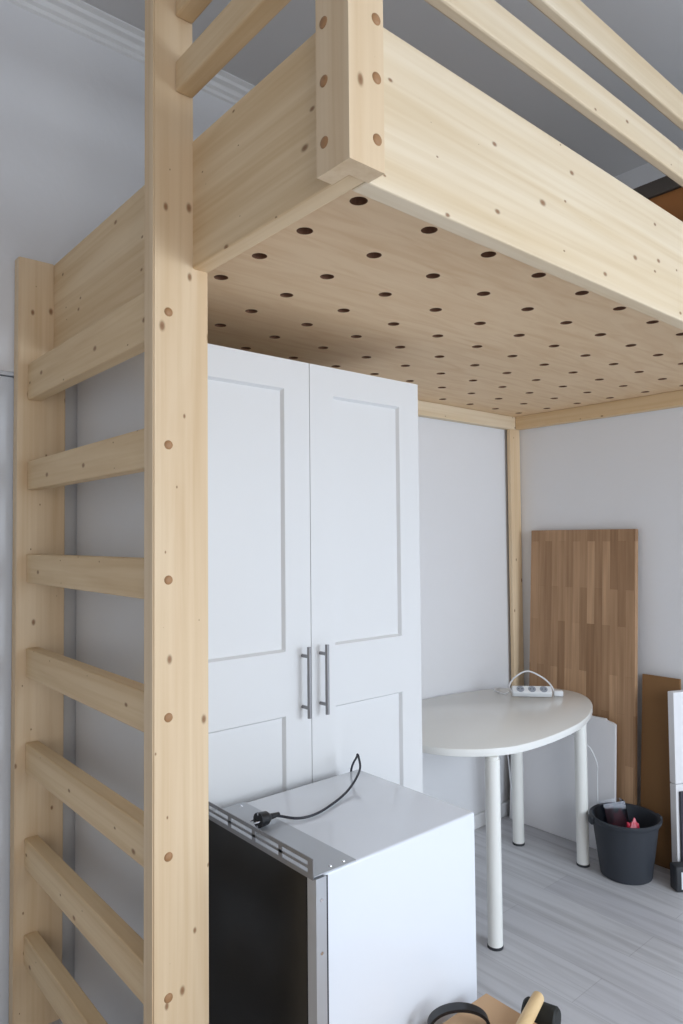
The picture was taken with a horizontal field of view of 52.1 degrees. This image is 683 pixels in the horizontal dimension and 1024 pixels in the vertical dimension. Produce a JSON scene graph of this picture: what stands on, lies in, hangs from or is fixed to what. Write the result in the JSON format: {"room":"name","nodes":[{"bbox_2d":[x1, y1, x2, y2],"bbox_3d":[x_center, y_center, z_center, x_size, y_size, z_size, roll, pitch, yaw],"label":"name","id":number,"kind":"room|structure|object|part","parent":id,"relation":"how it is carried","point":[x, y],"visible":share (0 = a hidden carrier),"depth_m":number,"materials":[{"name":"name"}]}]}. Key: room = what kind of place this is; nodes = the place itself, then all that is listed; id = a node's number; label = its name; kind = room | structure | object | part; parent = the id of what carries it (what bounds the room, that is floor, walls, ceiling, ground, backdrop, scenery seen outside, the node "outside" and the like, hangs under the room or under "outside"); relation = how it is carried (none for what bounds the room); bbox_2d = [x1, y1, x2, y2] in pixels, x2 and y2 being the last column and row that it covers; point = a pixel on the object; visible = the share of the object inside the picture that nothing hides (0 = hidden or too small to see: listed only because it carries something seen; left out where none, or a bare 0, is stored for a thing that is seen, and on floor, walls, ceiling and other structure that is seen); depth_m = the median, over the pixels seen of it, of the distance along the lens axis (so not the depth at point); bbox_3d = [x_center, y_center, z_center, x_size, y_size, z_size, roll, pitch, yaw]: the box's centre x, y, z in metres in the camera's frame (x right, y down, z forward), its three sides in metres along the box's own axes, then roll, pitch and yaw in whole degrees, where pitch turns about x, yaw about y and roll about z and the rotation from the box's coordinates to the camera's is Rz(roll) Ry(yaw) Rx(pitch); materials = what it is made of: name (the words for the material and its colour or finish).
{"room":"studio apartment","nodes":[
{"label":"studio apartment","id":0,"kind":"room"},
{"bbox_2d":[0,0,510,977],"bbox_3d":[-1.256,-0.058,2.201,6.152,3.360,0.200,1,-3,-41],"label":"wall","id":1,"kind":"structure","parent":0,"point":[72,105],"depth_m":2.50,"materials":[{"name":"white paint"}]},
{"bbox_2d":[0,371,13,1023],"bbox_3d":[-1.432,0.579,1.989,0.950,2.074,0.130,1,-3,-41],"label":"door","id":2,"kind":"structure","parent":1,"relation":"in","point":[6,378],"depth_m":2.23,"materials":[{"name":"white paint"}]},
{"bbox_3d":[-1.432,0.579,1.989,0.950,2.074,0.130,1,-3,-41],"label":"frame","id":3,"kind":"part","parent":2,"relation":"part of","materials":[{"name":"white paint"}]},
{"bbox_2d":[6,0,254,104],"bbox_3d":[-1.183,-1.707,2.158,5.752,0.070,0.070,1,-3,-41],"label":"trim","id":4,"kind":"structure","parent":1,"relation":"attached to","point":[80,17],"depth_m":2.46,"materials":[{"name":"white"}]},
{"bbox_2d":[474,800,509,829],"bbox_3d":[0.003,1.608,3.063,2.662,0.070,0.018,1,-3,-41],"label":"baseboard","id":5,"kind":"structure","parent":1,"relation":"attached to","point":[479,818],"depth_m":3.70,"materials":[{"name":"white"}]},
{"bbox_2d":[49,814,682,1023],"bbox_3d":[0.446,1.583,0.170,6.152,0.100,5.585,1,-3,-41],"label":"floor","id":6,"kind":"structure","parent":0,"point":[598,949],"depth_m":2.66,"materials":[{"name":"grey laminate"}]},
{"bbox_2d":[74,344,422,1023],"bbox_3d":[-0.286,0.584,2.359,0.974,2.071,0.683,1,-3,-41],"label":"wardrobe","id":7,"kind":"object","parent":6,"relation":"on","point":[314,613],"visible":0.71,"depth_m":2.12,"materials":[{"name":"white wood"}]},
{"bbox_3d":[-0.283,0.540,1.980,0.485,2.011,0.019,1,-3,-41],"label":"door","id":8,"kind":"part","parent":7,"relation":"part of","materials":[{"name":"white wood"}]},
{"bbox_3d":[-0.105,0.510,2.095,0.013,0.211,0.041,1,-3,-41],"label":"handle","id":9,"kind":"part","parent":7,"relation":"part of","materials":[{"name":"silver metal"}]},
{"bbox_3d":[-0.052,0.511,2.139,0.013,0.211,0.041,1,-3,-41],"label":"handle","id":10,"kind":"part","parent":7,"relation":"part of","materials":[{"name":"silver metal"}]},
{"bbox_3d":[0.088,0.548,2.297,0.487,2.011,0.019,1,-3,-41],"label":"door","id":11,"kind":"part","parent":7,"relation":"part of","materials":[{"name":"white wood"}]},
{"bbox_2d":[208,753,476,1023],"bbox_3d":[0.007,1.149,1.810,0.556,0.857,0.467,1,-3,-41],"label":"fridge","id":12,"kind":"object","parent":6,"relation":"on","point":[347,898],"visible":0.98,"depth_m":1.65,"materials":[{"name":"white metal"}]},
{"bbox_3d":[-0.201,1.163,1.647,0.021,0.759,0.425,1,-3,-41],"label":"panel","id":13,"kind":"part","parent":12,"relation":"part of","materials":[{"name":"black glass"}]},
{"bbox_3d":[-0.021,1.154,1.936,0.089,0.857,0.488,-2,-2,27],"label":"power cord","id":14,"kind":"part","parent":12,"relation":"part of","materials":[{"name":"black plastic"}]},
{"bbox_2d":[9,0,682,1023],"bbox_3d":[0.478,0.048,2.518,2.694,3.139,1.564,1,-3,-41],"label":"bed","id":15,"kind":"object","parent":6,"relation":"on","point":[365,207],"visible":0.94,"depth_m":1.64,"materials":[{"name":"brown wood"}]},
{"bbox_3d":[-0.978,0.403,2.252,0.148,2.437,0.048,1,-3,-41],"label":"ladder post","id":16,"kind":"part","parent":15,"relation":"part of","materials":[{"name":"brown wood"}]},
{"bbox_3d":[-0.368,0.030,1.560,0.135,3.120,0.047,1,-3,-41],"label":"ladder post","id":17,"kind":"part","parent":15,"relation":"part of","materials":[{"name":"brown wood"}]},
{"bbox_3d":[-0.199,-1.161,1.402,0.043,0.073,0.494,1,-3,-41],"label":"guard rail","id":18,"kind":"part","parent":15,"relation":"part of","materials":[{"name":"brown wood"}]},
{"bbox_3d":[-0.467,-0.691,1.768,0.040,0.296,1.516,1,-3,-41],"label":"panel","id":19,"kind":"part","parent":15,"relation":"part of","materials":[{"name":"brown wood"}]},
{"bbox_3d":[-0.197,-0.986,1.396,0.043,0.070,0.494,1,-3,-41],"label":"guard rail","id":20,"kind":"part","parent":15,"relation":"part of","materials":[{"name":"brown wood"}]},
{"bbox_3d":[0.011,-1.066,1.196,0.078,1.000,0.084,1,-3,-41],"label":"corner post","id":21,"kind":"part","parent":15,"relation":"part of","materials":[{"name":"brown wood"}]},
{"bbox_3d":[0.982,0.600,3.917,0.090,2.130,0.024,1,-3,-41],"label":"post","id":22,"kind":"part","parent":15,"relation":"part of","materials":[{"name":"brown wood"}]},
{"bbox_3d":[0.981,-1.016,2.043,2.583,0.085,0.028,1,-3,-41],"label":"guard rail","id":23,"kind":"part","parent":15,"relation":"part of","materials":[{"name":"brown wood"}]},
{"bbox_3d":[0.980,-1.190,2.049,2.583,0.082,0.028,1,-3,-41],"label":"guard rail","id":24,"kind":"part","parent":15,"relation":"part of","materials":[{"name":"brown wood"}]},
{"bbox_2d":[633,176,682,221],"bbox_3d":[1.282,-0.933,2.833,0.390,0.642,0.690,1,-3,-41],"label":"storage box","id":25,"kind":"object","parent":15,"relation":"on","point":[664,192],"visible":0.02,"depth_m":2.62,"materials":[{"name":"brown cardboard"}]},
{"bbox_3d":[1.279,-1.224,2.844,0.390,0.059,0.690,1,-3,-41],"label":"lid","id":26,"kind":"part","parent":25,"relation":"part of","materials":[{"name":"grey"}]},
{"bbox_2d":[442,993,535,1023],"bbox_3d":[0.352,1.379,1.401,0.433,0.400,0.480,1,-3,-41],"label":"cardboard box","id":27,"kind":"object","parent":6,"relation":"on","point":[497,1012],"visible":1,"depth_m":1.65,"materials":[{"name":"brown cardboard"}]},
{"bbox_2d":[427,1002,489,1023],"bbox_3d":[0.271,1.161,1.610,0.143,0.044,0.026,0,-2,-2],"label":"strap","id":28,"kind":"object","parent":27,"relation":"on","point":[455,1007],"visible":1,"depth_m":1.60,"materials":[{"name":"black"}]},
{"bbox_2d":[516,991,560,1023],"bbox_3d":[0.420,1.194,1.582,0.082,0.086,0.280,-2,-2,32],"label":"mallet","id":29,"kind":"object","parent":27,"relation":"on","point":[534,1008],"visible":1,"depth_m":1.65,"materials":[{"name":"brown wood"}]},
{"bbox_3d":[0.407,1.167,1.576,0.031,0.031,0.254,-2,-2,32],"label":"handle","id":30,"kind":"part","parent":29,"relation":"part of","materials":[{"name":"brown wood"}]},
{"bbox_2d":[422,670,592,950],"bbox_3d":[0.700,1.211,3.153,1.266,0.857,0.768,1,-3,-41],"label":"table","id":31,"kind":"object","parent":6,"relation":"on","point":[489,724],"depth_m":3.02,"materials":[{"name":"white wood"}]},
{"bbox_3d":[0.571,1.264,2.616,0.056,0.695,0.056,1,-3,-41],"label":"leg","id":32,"kind":"part","parent":31,"relation":"part of","materials":[{"name":"white metal"}]},
{"bbox_3d":[0.878,1.293,3.486,0.056,0.695,0.056,1,-3,-41],"label":"leg","id":33,"kind":"part","parent":31,"relation":"part of","materials":[{"name":"white metal"}]},
{"bbox_2d":[517,686,523,691],"bbox_3d":[0.882,0.872,3.442,0.034,0.024,0.034,1,-3,-41],"label":"socket","id":34,"kind":"object","parent":31,"relation":"attached to","point":[519,688],"depth_m":3.44,"materials":[{"name":"grey plastic"}]},
{"bbox_3d":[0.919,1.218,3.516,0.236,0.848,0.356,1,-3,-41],"label":"power strip","id":35,"kind":"part","parent":31,"relation":"part of","materials":[{"name":"white plastic"}]},
{"bbox_2d":[528,686,535,691],"bbox_3d":[0.937,0.871,3.436,0.034,0.024,0.034,1,-3,-41],"label":"socket","id":36,"kind":"object","parent":31,"relation":"attached to","point":[530,688],"depth_m":3.44,"materials":[{"name":"grey plastic"}]},
{"bbox_2d":[540,686,547,691],"bbox_3d":[0.993,0.871,3.430,0.034,0.024,0.034,1,-3,-41],"label":"socket","id":37,"kind":"object","parent":31,"relation":"attached to","point":[542,688],"depth_m":3.43,"materials":[{"name":"grey plastic"}]},
{"bbox_3d":[1.119,1.282,3.257,0.056,0.695,0.056,1,-3,-41],"label":"leg","id":38,"kind":"part","parent":31,"relation":"part of","materials":[{"name":"white metal"}]},
{"bbox_2d":[570,734,597,803],"bbox_3d":[1.123,1.291,3.393,0.238,0.701,0.060,-1,-2,9],"label":"cable","id":39,"kind":"object","parent":31,"relation":"hanging from","point":[570,734],"visible":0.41,"depth_m":3.36,"materials":[{"name":"white plastic"}]},
{"bbox_2d":[510,715,616,849],"bbox_3d":[1.123,1.335,3.585,0.056,0.633,0.600,1,-3,-41],"label":"panel","id":40,"kind":"object","parent":6,"relation":"on","point":[549,769],"visible":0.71,"depth_m":3.55,"materials":[{"name":"white plastic"}]},
{"bbox_2d":[529,529,637,804],"bbox_3d":[1.226,0.871,3.588,0.117,1.559,0.596,1,-3,-41],"label":"board","id":41,"kind":"object","parent":6,"relation":"on","point":[584,594],"visible":0.58,"depth_m":3.54,"materials":[{"name":"brown wood"}]},
{"bbox_2d":[588,802,662,884],"bbox_3d":[1.285,1.503,3.159,0.306,0.264,0.306,1,-3,-41],"label":"bucket","id":42,"kind":"object","parent":6,"relation":"on","point":[626,855],"visible":0.97,"depth_m":3.06,"materials":[{"name":"grey plastic"}]},
{"bbox_2d":[599,798,628,826],"bbox_3d":[1.269,1.473,3.199,0.144,0.305,0.095,0,-2,-2],"label":"plastic package","id":43,"kind":"object","parent":42,"relation":"in","point":[624,810],"visible":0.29,"depth_m":3.21,"materials":[{"name":"white"}]},
{"bbox_2d":[627,818,639,827],"bbox_3d":[1.297,1.490,3.104,0.087,0.259,0.060,0,-2,-3],"label":"wrapper","id":44,"kind":"object","parent":42,"relation":"in","point":[633,824],"visible":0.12,"depth_m":3.10,"materials":[{"name":"red plastic"}]},
{"bbox_2d":[640,674,680,868],"bbox_3d":[1.493,1.207,3.271,0.082,0.859,0.180,1,-3,-41],"label":"panel","id":45,"kind":"object","parent":6,"relation":"on","point":[655,766],"visible":0.58,"depth_m":3.28,"materials":[{"name":"brown wood"}]},
{"bbox_2d":[668,690,682,861],"bbox_3d":[1.553,1.221,3.152,0.145,0.822,0.035,0,-2,-19],"label":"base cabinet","id":46,"kind":"object","parent":6,"relation":"on","point":[675,698],"visible":0.79,"depth_m":3.13,"materials":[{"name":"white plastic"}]},
{"bbox_2d":[670,861,682,891],"bbox_3d":[1.504,1.574,3.015,0.150,0.108,0.056,0,-2,-5],"label":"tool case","id":47,"kind":"object","parent":6,"relation":"on","point":[676,868],"visible":1,"depth_m":2.99,"materials":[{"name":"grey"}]},
{"bbox_2d":[679,791,682,861],"bbox_3d":[1.518,1.438,3.105,0.022,0.385,0.011,0,-2,-19],"label":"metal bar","id":48,"kind":"object","parent":6,"relation":"on","point":[680,792],"visible":0.74,"depth_m":3.10,"materials":[{"name":"grey metal"}]},
{"bbox_2d":[82,0,682,176],"bbox_3d":[0.415,-1.874,0.296,6.152,0.100,5.585,1,-3,-41],"label":"ceiling","id":49,"kind":"structure","parent":0,"point":[653,29],"depth_m":2.63,"materials":[{"name":"white paint"}]},
{"bbox_2d":[519,148,682,805],"bbox_3d":[2.756,-0.099,2.092,0.200,3.360,5.185,1,-3,-41],"label":"wall","id":50,"kind":"structure","parent":0,"point":[624,471],"depth_m":3.47,"materials":[{"name":"white paint"}]}
]}

